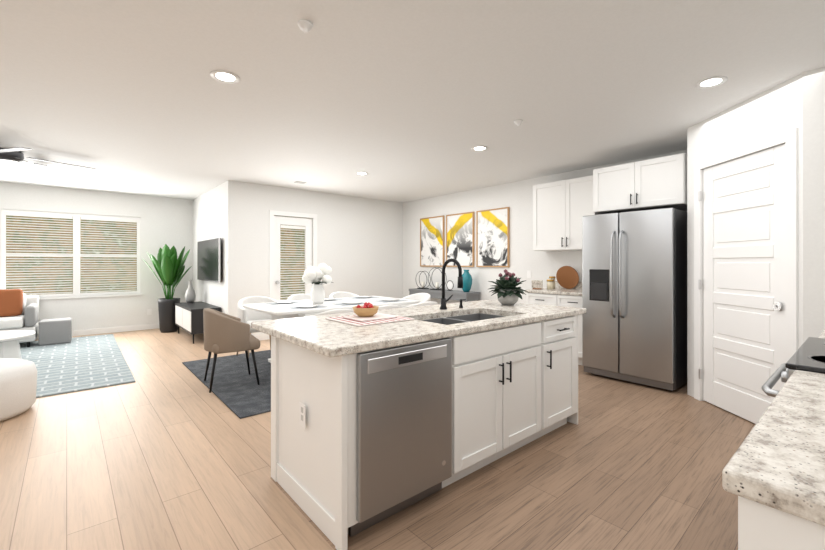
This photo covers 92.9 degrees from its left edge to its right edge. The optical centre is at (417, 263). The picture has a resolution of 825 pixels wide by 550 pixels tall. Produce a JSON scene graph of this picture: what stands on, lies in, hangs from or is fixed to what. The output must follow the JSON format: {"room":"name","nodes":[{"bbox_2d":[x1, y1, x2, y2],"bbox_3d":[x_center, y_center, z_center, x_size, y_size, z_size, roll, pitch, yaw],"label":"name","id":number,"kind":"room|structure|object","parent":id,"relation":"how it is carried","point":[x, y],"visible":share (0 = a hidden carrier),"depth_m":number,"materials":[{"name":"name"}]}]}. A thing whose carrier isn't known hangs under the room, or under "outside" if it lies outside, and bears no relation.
{"room":"open-plan kitchen","nodes":[
{"label":"open-plan kitchen","id":0,"kind":"room"},
{"bbox_2d":[0,182,192,330],"bbox_3d":[-6.365,-0.017,6.673,4.480,2.590,0.100,0,0,-41],"label":"wall","id":1,"kind":"structure","parent":0,"point":[168,222],"depth_m":7.35,"materials":[{"name":"paint"}]},
{"bbox_2d":[1,209,139,297],"bbox_3d":[-6.036,-0.151,6.950,1.840,1.460,0.050,0,0,-41],"label":"window","id":2,"kind":"structure","parent":1,"relation":"in","point":[76,255],"depth_m":6.92,"materials":[{"name":"white plastic"}]},
{"bbox_2d":[6,212,72,294],"bbox_3d":[-6.381,-0.157,6.646,0.810,1.350,0.050,0,0,-41],"label":"window blinds","id":3,"kind":"object","parent":2,"relation":"attached to","point":[37,215],"visible":0.94,"depth_m":6.64,"materials":[{"name":"white"}]},
{"bbox_2d":[81,217,136,292],"bbox_3d":[-5.684,-0.156,7.247,0.810,1.350,0.050,0,0,-41],"label":"window blinds","id":4,"kind":"object","parent":2,"relation":"attached to","point":[107,219],"visible":0.98,"depth_m":7.22,"materials":[{"name":"white"}]},
{"bbox_2d":[39,294,141,299],"bbox_3d":[-6.003,0.594,6.912,1.900,0.030,0.050,0,0,-41],"label":"window sill","id":5,"kind":"structure","parent":1,"relation":"attached to","point":[88,296],"depth_m":6.99,"materials":[{"name":"white"}]},
{"bbox_2d":[35,323,158,339],"bbox_3d":[-6.317,1.228,6.639,4.450,0.100,0.012,0,0,-41],"label":"baseboard","id":6,"kind":"structure","parent":1,"relation":"attached to","point":[129,328],"depth_m":7.24,"materials":[{"name":"white"}]},
{"bbox_2d":[147,309,151,314],"bbox_3d":[-5.198,0.942,7.608,0.070,0.115,0.005,0,0,-41],"label":"outlet","id":7,"kind":"object","parent":1,"relation":"attached to","point":[149,311],"visible":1,"depth_m":7.61,"materials":[{"name":"white plastic"}]},
{"bbox_2d":[193,182,225,313],"bbox_3d":[-3.837,-0.016,7.249,0.100,2.590,2.530,0,0,-41],"label":"wall","id":8,"kind":"structure","parent":0,"point":[209,215],"depth_m":6.96,"materials":[{"name":"paint"}]},
{"bbox_2d":[197,238,220,282],"bbox_3d":[-3.665,-0.051,6.913,0.074,0.724,1.503,0,0,-41],"label":"tv","id":9,"kind":"object","parent":8,"relation":"attached to","point":[208,260],"visible":1,"depth_m":6.76,"materials":[{"name":"black plastic"}]},
{"bbox_2d":[226,180,402,334],"bbox_3d":[-1.680,-0.016,7.373,3.530,2.590,0.100,0,0,-41],"label":"wall","id":10,"kind":"structure","parent":0,"point":[359,246],"depth_m":7.33,"materials":[{"name":"paint"}]},
{"bbox_2d":[253,334,268,339],"bbox_3d":[-2.722,1.228,6.399,0.640,0.100,0.012,0,0,-41],"label":"baseboard","id":11,"kind":"structure","parent":10,"relation":"attached to","point":[261,336],"depth_m":6.52,"materials":[{"name":"white"}]},
{"bbox_2d":[274,216,311,300],"bbox_3d":[-2.198,0.229,6.926,0.700,2.080,0.040,0,0,-41],"label":"patio door","id":12,"kind":"structure","parent":10,"relation":"in","point":[293,221],"depth_m":6.84,"materials":[{"name":"white"}]},
{"bbox_2d":[280,225,304,300],"bbox_3d":[-2.198,0.159,6.926,0.450,1.640,0.050,0,0,-41],"label":"door blinds","id":13,"kind":"object","parent":12,"relation":"attached to","point":[287,227],"visible":0.62,"depth_m":6.91,"materials":[{"name":"white"}]},
{"bbox_2d":[269,210,316,338],"bbox_3d":[-2.161,0.191,6.882,0.870,2.175,0.015,0,0,-41],"label":"door frame","id":14,"kind":"structure","parent":10,"relation":"attached to","point":[272,213],"depth_m":6.64,"materials":[{"name":"white wood"}]},
{"bbox_2d":[0,327,755,549],"bbox_3d":[-1.854,1.326,4.145,8.210,0.100,9.820,0,0,-41],"label":"floor","id":15,"kind":"structure","parent":0,"point":[166,450],"depth_m":2.30,"materials":[{"name":"brown wood"}]},
{"bbox_2d":[19,334,134,397],"bbox_3d":[-5.273,1.270,4.741,2.710,0.011,3.730,0,0,-41],"label":"rug","id":16,"kind":"object","parent":15,"relation":"on","point":[75,364],"visible":0.83,"depth_m":4.90,"materials":[{"name":"fabric"}]},
{"bbox_2d":[0,330,34,358],"bbox_3d":[-5.304,1.079,4.800,0.900,0.370,0.900,0,0,-41],"label":"coffee table","id":17,"kind":"object","parent":16,"relation":"on","point":[9,344],"visible":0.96,"depth_m":4.86,"materials":[{"name":"white"}]},
{"bbox_2d":[0,358,36,420],"bbox_3d":[-3.720,1.058,3.208,0.880,0.410,0.880,0,0,-41],"label":"chair","id":18,"kind":"object","parent":16,"relation":"on","point":[18,382],"visible":1,"depth_m":3.25,"materials":[{"name":"white fabric"}]},
{"bbox_2d":[0,289,38,346],"bbox_3d":[-6.851,0.830,5.552,2.120,0.865,0.880,0,0,-41],"label":"sofa","id":19,"kind":"object","parent":16,"relation":"on","point":[19,309],"visible":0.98,"depth_m":5.94,"materials":[{"name":"grey fabric"}]},
{"bbox_2d":[38,318,71,345],"bbox_3d":[-5.771,1.080,6.260,0.380,0.368,0.380,0,0,-41],"label":"ottoman","id":20,"kind":"object","parent":16,"relation":"on","point":[55,331],"visible":1,"depth_m":6.12,"materials":[{"name":"grey fabric"}]},
{"bbox_2d":[144,244,191,332],"bbox_3d":[-4.657,0.461,7.319,0.773,1.636,0.771,0,0,-41],"label":"floor plant","id":21,"kind":"object","parent":15,"relation":"on","point":[168,266],"visible":1,"depth_m":7.23,"materials":[{"name":"green plant"}]},
{"bbox_2d":[175,301,220,343],"bbox_3d":[-3.832,1.001,6.810,0.435,0.555,1.380,0,0,-41],"label":"tv console","id":22,"kind":"object","parent":15,"relation":"on","point":[188,317],"visible":0.79,"depth_m":6.42,"materials":[{"name":"black"}]},
{"bbox_2d":[185,280,195,302],"bbox_3d":[-4.170,0.515,7.206,0.170,0.414,0.170,0,0,-41],"label":"vase","id":23,"kind":"object","parent":22,"relation":"on","point":[190,295],"visible":1,"depth_m":7.16,"materials":[{"name":"white ceramic"}]},
{"bbox_2d":[182,350,270,418],"bbox_3d":[-1.074,1.271,5.109,3.050,0.011,2.380,0,0,-41],"label":"rug","id":24,"kind":"object","parent":15,"relation":"on","point":[239,391],"visible":0.36,"depth_m":4.23,"materials":[{"name":"grey fabric"}]},
{"bbox_2d":[203,308,259,392],"bbox_3d":[-1.969,0.862,4.139,0.512,0.802,0.586,0,0,-34],"label":"chair","id":25,"kind":"object","parent":24,"relation":"on","point":[225,333],"visible":1,"depth_m":3.90,"materials":[{"name":"fabric"}]},
{"bbox_2d":[236,296,276,356],"bbox_3d":[-2.154,0.863,5.374,0.586,0.802,0.512,0,0,-41],"label":"dining chair","id":26,"kind":"object","parent":24,"relation":"on","point":[247,315],"visible":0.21,"depth_m":5.46,"materials":[{"name":"white plastic"}]},
{"bbox_2d":[287,294,321,316],"bbox_3d":[-1.639,0.864,5.818,0.586,0.802,0.512,0,0,-41],"label":"dining chair","id":27,"kind":"object","parent":24,"relation":"on","point":[296,297],"visible":0.12,"depth_m":5.96,"materials":[{"name":"white plastic"}]},
{"bbox_2d":[243,296,419,362],"bbox_3d":[-1.074,0.888,5.148,2.000,0.755,1.100,0,0,-41],"label":"dining table","id":28,"kind":"object","parent":24,"relation":"on","point":[279,311],"visible":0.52,"depth_m":4.74,"materials":[{"name":"white"}]},
{"bbox_2d":[267,301,303,304],"bbox_3d":[-1.706,0.499,5.039,0.400,0.018,0.280,0,0,-41],"label":"place setting","id":29,"kind":"object","parent":28,"relation":"on","point":[281,302],"visible":0.98,"depth_m":4.96,"materials":[{"name":"grey ceramic"}]},
{"bbox_2d":[285,305,326,309],"bbox_3d":[-1.275,0.499,4.539,0.400,0.018,0.280,0,0,-41],"label":"place setting","id":30,"kind":"object","parent":28,"relation":"on","point":[305,306],"visible":0.98,"depth_m":4.49,"materials":[{"name":"grey ceramic"}]},
{"bbox_2d":[302,263,332,303],"bbox_3d":[-1.282,0.252,4.985,0.411,0.511,0.422,0,0,-41],"label":"flower vase","id":31,"kind":"object","parent":28,"relation":"on","point":[316,275],"visible":1,"depth_m":4.91,"materials":[{"name":"white ceramic"}]},
{"bbox_2d":[310,298,342,300],"bbox_3d":[-1.252,0.500,5.431,0.400,0.018,0.280,0,0,-41],"label":"place setting","id":32,"kind":"object","parent":28,"relation":"on","point":[330,299],"visible":0.67,"depth_m":5.43,"materials":[{"name":"grey ceramic"}]},
{"bbox_2d":[335,301,371,305],"bbox_3d":[-0.821,0.499,4.931,0.400,0.018,0.280,0,0,-41],"label":"place setting","id":33,"kind":"object","parent":28,"relation":"on","point":[350,303],"visible":1,"depth_m":4.92,"materials":[{"name":"grey ceramic"}]},
{"bbox_2d":[348,296,379,298],"bbox_3d":[-0.798,0.500,5.823,0.400,0.018,0.280,0,0,-41],"label":"place setting","id":34,"kind":"object","parent":28,"relation":"on","point":[360,297],"visible":1,"depth_m":5.81,"materials":[{"name":"grey ceramic"}]},
{"bbox_2d":[376,299,407,302],"bbox_3d":[-0.366,0.499,5.323,0.400,0.018,0.280,0,0,-41],"label":"place setting","id":35,"kind":"object","parent":28,"relation":"on","point":[389,300],"visible":1,"depth_m":5.30,"materials":[{"name":"grey ceramic"}]},
{"bbox_2d":[312,309,353,315],"bbox_3d":[-0.918,0.862,4.125,0.586,0.802,0.512,0,0,-41],"label":"dining chair","id":36,"kind":"object","parent":24,"relation":"on","point":[337,311],"visible":0.12,"depth_m":3.90,"materials":[{"name":"white plastic"}]},
{"bbox_2d":[329,292,358,297],"bbox_3d":[-1.124,0.864,6.262,0.586,0.802,0.512,0,0,-41],"label":"dining chair","id":37,"kind":"object","parent":24,"relation":"on","point":[340,294],"visible":0.12,"depth_m":6.42,"materials":[{"name":"white plastic"}]},
{"bbox_2d":[378,305,400,309],"bbox_3d":[-0.464,0.863,4.517,0.586,0.802,0.512,0,0,-41],"label":"dining chair","id":38,"kind":"object","parent":24,"relation":"on","point":[387,307],"visible":0.04,"depth_m":4.32,"materials":[{"name":"white plastic"}]},
{"bbox_2d":[398,293,430,307],"bbox_3d":[-0.062,0.864,6.021,0.512,0.802,0.586,0,0,-41],"label":"dining chair","id":39,"kind":"object","parent":24,"relation":"on","point":[423,297],"visible":0.25,"depth_m":6.19,"materials":[{"name":"white plastic"}]},
{"bbox_2d":[404,301,437,307],"bbox_3d":[-0.010,0.863,4.909,0.586,0.802,0.512,0,0,-41],"label":"dining chair","id":40,"kind":"object","parent":24,"relation":"on","point":[426,303],"visible":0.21,"depth_m":4.68,"materials":[{"name":"white plastic"}]},
{"bbox_2d":[271,314,578,549],"bbox_3d":[0.217,0.838,2.702,2.131,0.875,0.881,0,0,-41],"label":"kitchen island","id":41,"kind":"object","parent":15,"relation":"on","point":[371,425],"depth_m":2.05,"materials":[{"name":"white wood"}]},
{"bbox_2d":[299,402,305,428],"bbox_3d":[-0.588,0.777,2.008,0.003,0.115,0.070,0,0,-41],"label":"outlet","id":42,"kind":"object","parent":41,"relation":"attached to","point":[302,406],"depth_m":2.00,"materials":[{"name":"white plastic"}]},
{"bbox_2d":[348,472,441,537],"bbox_3d":[-0.091,1.219,2.007,0.586,0.088,0.020,0,0,-41],"label":"toe kick","id":43,"kind":"object","parent":41,"relation":"in","point":[358,527],"depth_m":1.96,"materials":[{"name":"black metal"}]},
{"bbox_2d":[356,337,451,522],"bbox_3d":[-0.042,0.785,1.950,0.590,0.756,0.036,0,0,-41],"label":"dishwasher","id":44,"kind":"object","parent":41,"relation":"in","point":[404,390],"depth_m":1.90,"materials":[{"name":"silver metal"}]},
{"bbox_2d":[251,300,586,357],"bbox_3d":[0.166,0.381,2.778,2.280,0.040,1.010,0,0,-41],"label":"island countertop","id":45,"kind":"structure","parent":41,"relation":"on","point":[317,334],"depth_m":2.27,"materials":[{"name":"beige stone"}]},
{"bbox_2d":[325,313,414,325],"bbox_3d":[-0.304,0.350,2.511,0.420,0.017,0.400,0,0,-41],"label":"towel","id":46,"kind":"object","parent":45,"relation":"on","point":[376,318],"visible":0.88,"depth_m":2.44,"materials":[{"name":"white fabric"}]},
{"bbox_2d":[353,302,378,316],"bbox_3d":[-0.331,0.295,2.527,0.170,0.092,0.170,0,0,-41],"label":"bowl","id":47,"kind":"object","parent":46,"relation":"on","point":[366,309],"visible":1,"depth_m":2.47,"materials":[{"name":"brown wood"}]},
{"bbox_2d":[439,258,465,309],"bbox_3d":[0.321,0.161,3.069,0.216,0.398,0.232,0,0,-41],"label":"faucet","id":48,"kind":"object","parent":45,"relation":"on","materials":[{"name":"black metal"}]},
{"bbox_2d":[427,310,498,321],"bbox_3d":[0.339,0.493,2.729,0.818,0.209,0.448,0,0,-41],"label":"sink","id":49,"kind":"object","parent":45,"relation":"in","point":[478,313],"depth_m":3.02,"materials":[{"name":"silver metal"}]},
{"bbox_2d":[488,269,527,304],"bbox_3d":[0.788,0.205,3.418,0.335,0.308,0.337,0,0,-41],"label":"potted plant","id":50,"kind":"object","parent":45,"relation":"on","point":[507,290],"visible":1,"depth_m":3.35,"materials":[{"name":"green plant"}]},
{"bbox_2d":[409,288,480,301],"bbox_3d":[0.466,0.889,7.270,0.365,0.780,1.520,0,0,-41],"label":"console table","id":51,"kind":"object","parent":15,"relation":"on","point":[458,295],"visible":0.4,"depth_m":6.90,"materials":[{"name":"grey paint"}]},
{"bbox_2d":[416,271,430,288],"bbox_3d":[0.114,0.323,7.705,0.100,0.350,0.340,0,0,-41],"label":"lantern","id":52,"kind":"object","parent":51,"relation":"on","point":[422,284],"visible":0.96,"depth_m":7.69,"materials":[{"name":"black metal"}]},
{"bbox_2d":[428,268,446,289],"bbox_3d":[0.375,0.288,7.403,0.100,0.420,0.410,0,0,-41],"label":"lantern","id":53,"kind":"object","parent":51,"relation":"on","point":[437,287],"visible":0.85,"depth_m":7.39,"materials":[{"name":"black metal"}]},
{"bbox_2d":[446,280,453,290],"bbox_3d":[0.597,0.403,7.145,0.060,0.190,0.182,0,0,-41],"label":"ornament","id":54,"kind":"object","parent":51,"relation":"on","point":[449,284],"visible":1,"depth_m":7.13,"materials":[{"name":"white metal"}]},
{"bbox_2d":[462,270,471,291],"bbox_3d":[0.859,0.303,6.842,0.210,0.389,0.210,0,0,-41],"label":"vase","id":55,"kind":"object","parent":51,"relation":"on","point":[467,279],"visible":0.94,"depth_m":6.77,"materials":[{"name":"teal ceramic"}]},
{"bbox_2d":[525,281,581,364],"bbox_3d":[2.025,0.767,5.268,0.661,1.020,0.937,0,0,-41],"label":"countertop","id":56,"kind":"structure","parent":15,"relation":"on","point":[559,295],"depth_m":5.08,"materials":[{"name":"white wood"}]},
{"bbox_2d":[532,280,542,288],"bbox_3d":[1.692,0.298,5.516,0.150,0.125,0.080,0,0,29],"label":"sample","id":57,"kind":"object","parent":56,"relation":"on","point":[537,284],"visible":0.98,"depth_m":5.49,"materials":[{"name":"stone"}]},
{"bbox_2d":[547,279,553,288],"bbox_3d":[1.857,0.293,5.471,0.096,0.135,0.096,0,0,-41],"label":"canister","id":58,"kind":"object","parent":56,"relation":"on","point":[550,283],"visible":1,"depth_m":5.43,"materials":[{"name":"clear glass"}]},
{"bbox_2d":[556,266,578,288],"bbox_3d":[2.116,0.197,5.524,0.020,0.330,0.330,-16,10,-40],"label":"cutting board","id":59,"kind":"object","parent":56,"relation":"on","point":[567,277],"visible":0.96,"depth_m":5.51,"materials":[{"name":"brown wood"}]},
{"bbox_2d":[582,208,686,390],"bbox_3d":[2.499,0.366,4.423,0.976,1.820,0.910,0,0,-41],"label":"fridge","id":60,"kind":"object","parent":15,"relation":"on","point":[634,294],"visible":0.98,"depth_m":4.07,"materials":[{"name":"silver metal"}]},
{"bbox_2d":[722,329,824,549],"bbox_3d":[1.841,0.764,1.401,2.918,1.020,0.627,0,0,-41],"label":"countertop","id":61,"kind":"structure","parent":15,"relation":"on","point":[773,475],"depth_m":0.68,"materials":[{"name":"white stone"}]},
{"bbox_2d":[761,337,824,396],"bbox_3d":[1.735,0.704,1.387,0.748,1.100,0.715,0,0,-41],"label":"range","id":62,"kind":"object","parent":15,"relation":"on","point":[809,355],"visible":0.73,"depth_m":1.45,"materials":[{"name":"silver metal"}]},
{"bbox_2d":[785,337,824,396],"bbox_3d":[1.735,0.353,1.387,0.748,0.018,0.555,0,0,-41],"label":"cooktop","id":63,"kind":"object","parent":62,"relation":"in","point":[810,356],"depth_m":1.42,"materials":[{"name":"black glass"}]},
{"bbox_2d":[0,0,824,202],"bbox_3d":[-1.854,-1.364,4.147,8.210,0.100,9.820,0,0,-41],"label":"ceiling","id":64,"kind":"structure","parent":0,"point":[402,101],"depth_m":2.90,"materials":[{"name":"paint"}]},
{"bbox_2d":[0,147,95,174],"bbox_3d":[-4.694,-1.214,4.566,1.469,0.198,1.489,0,0,-41],"label":"ceiling fan","id":65,"kind":"object","parent":64,"relation":"hanging from","point":[13,157],"visible":1,"depth_m":4.53,"materials":[{"name":"black"}]},
{"bbox_2d":[50,181,74,184],"bbox_3d":[-5.607,-1.289,6.198,0.283,0.045,0.187,0,0,-41],"label":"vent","id":66,"kind":"object","parent":64,"relation":"attached to","point":[50,181],"depth_m":6.40,"materials":[{"name":"white metal"}]},
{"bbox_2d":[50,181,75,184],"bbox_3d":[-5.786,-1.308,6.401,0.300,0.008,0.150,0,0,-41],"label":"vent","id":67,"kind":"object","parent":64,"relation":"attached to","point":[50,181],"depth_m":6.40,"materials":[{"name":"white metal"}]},
{"bbox_2d":[210,70,239,83],"bbox_3d":[-1.306,-1.292,2.673,0.183,0.045,0.192,0,0,-41],"label":"ceiling lights","id":68,"kind":"object","parent":64,"relation":"attached to","point":[223,76],"depth_m":2.75,"materials":[{"name":"white"}]},
{"bbox_2d":[293,181,306,183],"bbox_3d":[-1.894,-1.308,6.345,0.160,0.008,0.120,0,0,-41],"label":"vent","id":69,"kind":"object","parent":64,"relation":"attached to","point":[296,181],"depth_m":6.32,"materials":[{"name":"grey metal"}]},
{"bbox_2d":[298,19,312,32],"bbox_3d":[-0.602,-1.293,2.098,0.083,0.045,0.114,0,0,-41],"label":"smoke detector","id":70,"kind":"object","parent":64,"relation":"attached to","point":[304,25],"depth_m":2.13,"materials":[{"name":"white plastic"}]},
{"bbox_2d":[355,172,367,174],"bbox_3d":[-0.779,-1.290,5.531,0.185,0.045,0.187,0,0,-41],"label":"ceiling lights","id":71,"kind":"object","parent":64,"relation":"attached to","point":[358,173],"depth_m":5.71,"materials":[{"name":"white"}]},
{"bbox_2d":[471,146,487,150],"bbox_3d":[0.688,-1.291,4.332,0.183,0.045,0.185,0,0,-41],"label":"ceiling lights","id":72,"kind":"object","parent":64,"relation":"attached to","point":[477,148],"depth_m":4.47,"materials":[{"name":"white"}]},
{"bbox_2d":[514,120,522,125],"bbox_3d":[0.917,-1.291,3.535,0.134,0.045,0.103,0,0,-41],"label":"smoke detector","id":73,"kind":"object","parent":64,"relation":"attached to","point":[517,122],"depth_m":3.60,"materials":[{"name":"white plastic"}]},
{"bbox_2d":[695,76,727,88],"bbox_3d":[2.062,-1.292,2.752,0.191,0.045,0.179,0,0,-41],"label":"ceiling lights","id":74,"kind":"object","parent":64,"relation":"attached to","point":[710,82],"depth_m":2.84,"materials":[{"name":"white"}]},
{"bbox_2d":[496,288,519,304],"bbox_3d":[0.790,0.290,3.416,0.190,0.138,0.190,0,0,-41],"label":"plant pot","id":75,"kind":"object","parent":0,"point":[510,298],"depth_m":3.34,"materials":[{"name":"white ceramic"}]},
{"bbox_2d":[403,150,686,303],"bbox_3d":[2.043,-0.017,5.837,0.100,2.590,7.290,0,0,-41],"label":"wall","id":76,"kind":"structure","parent":0,"point":[516,197],"depth_m":6.59,"materials":[{"name":"paint"}]},
{"bbox_2d":[420,215,444,266],"bbox_3d":[0.291,-0.426,7.766,0.031,0.980,0.680,0,0,-41],"label":"picture","id":77,"kind":"object","parent":76,"relation":"attached to","point":[432,241],"visible":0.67,"depth_m":7.75,"materials":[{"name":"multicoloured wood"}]},
{"bbox_2d":[446,212,473,266],"bbox_3d":[0.781,-0.426,7.199,0.031,0.980,0.680,0,0,-41],"label":"picture","id":78,"kind":"object","parent":76,"relation":"attached to","point":[460,238],"visible":0.81,"depth_m":7.18,"materials":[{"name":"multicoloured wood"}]},
{"bbox_2d":[476,207,509,266],"bbox_3d":[1.271,-0.427,6.631,0.031,0.980,0.680,0,0,-41],"label":"picture","id":79,"kind":"object","parent":76,"relation":"attached to","point":[492,237],"visible":0.92,"depth_m":6.61,"materials":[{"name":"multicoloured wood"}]},
{"bbox_2d":[533,175,596,250],"bbox_3d":[2.127,-0.658,5.408,0.324,0.950,1.010,0,0,-41],"label":"upper cabinet","id":80,"kind":"object","parent":76,"relation":"attached to","point":[562,208],"depth_m":5.34,"materials":[{"name":"white wood"}]},
{"bbox_2d":[593,153,686,214],"bbox_3d":[2.656,-0.873,4.564,0.625,0.520,0.940,0,0,-41],"label":"upper cabinet","id":81,"kind":"object","parent":76,"relation":"attached to","point":[661,182],"depth_m":4.32,"materials":[{"name":"white wood"}]},
{"bbox_2d":[687,73,802,400],"bbox_3d":[2.700,-0.019,3.254,0.100,2.590,1.137,0,0,-2],"label":"wall","id":82,"kind":"structure","parent":0,"point":[777,109],"depth_m":3.23,"materials":[{"name":"paint"}]},
{"bbox_2d":[698,144,785,423],"bbox_3d":[2.665,0.199,3.237,0.070,2.138,0.828,0,0,-2],"label":"pantry door","id":83,"kind":"structure","parent":82,"relation":"in","point":[748,407],"depth_m":3.20,"materials":[{"name":"white wood"}]},
{"bbox_2d":[773,302,781,310],"bbox_3d":[2.652,0.315,2.889,0.006,0.064,0.064,0,0,-2],"label":"rose","id":84,"kind":"object","parent":83,"relation":"attached to","point":[775,304],"visible":0.9,"depth_m":2.88,"materials":[{"name":"silver metal"}]},
{"bbox_2d":[694,128,797,400],"bbox_3d":[2.643,0.163,3.229,0.015,2.225,0.970,0,0,-2],"label":"door frame","id":85,"kind":"structure","parent":82,"relation":"attached to","point":[789,138],"depth_m":2.81,"materials":[{"name":"white wood"}]},
{"bbox_2d":[803,67,824,342],"bbox_3d":[2.944,-0.020,2.441,0.100,2.590,0.770,0,0,-41],"label":"wall","id":86,"kind":"structure","parent":0,"point":[814,203],"depth_m":2.66,"materials":[{"name":"paint"}]},
{"label":"outside","id":87,"kind":"structure","parent":0,"visible":0},
{"bbox_2d":[6,215,136,294],"bbox_3d":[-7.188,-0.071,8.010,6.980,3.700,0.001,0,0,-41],"label":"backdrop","id":88,"kind":"structure","parent":87,"point":[114,231],"depth_m":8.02,"materials":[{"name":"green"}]},
{"bbox_2d":[280,216,308,300],"bbox_3d":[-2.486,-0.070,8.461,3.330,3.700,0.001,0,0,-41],"label":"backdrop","id":89,"kind":"structure","parent":87,"point":[293,234],"depth_m":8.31,"materials":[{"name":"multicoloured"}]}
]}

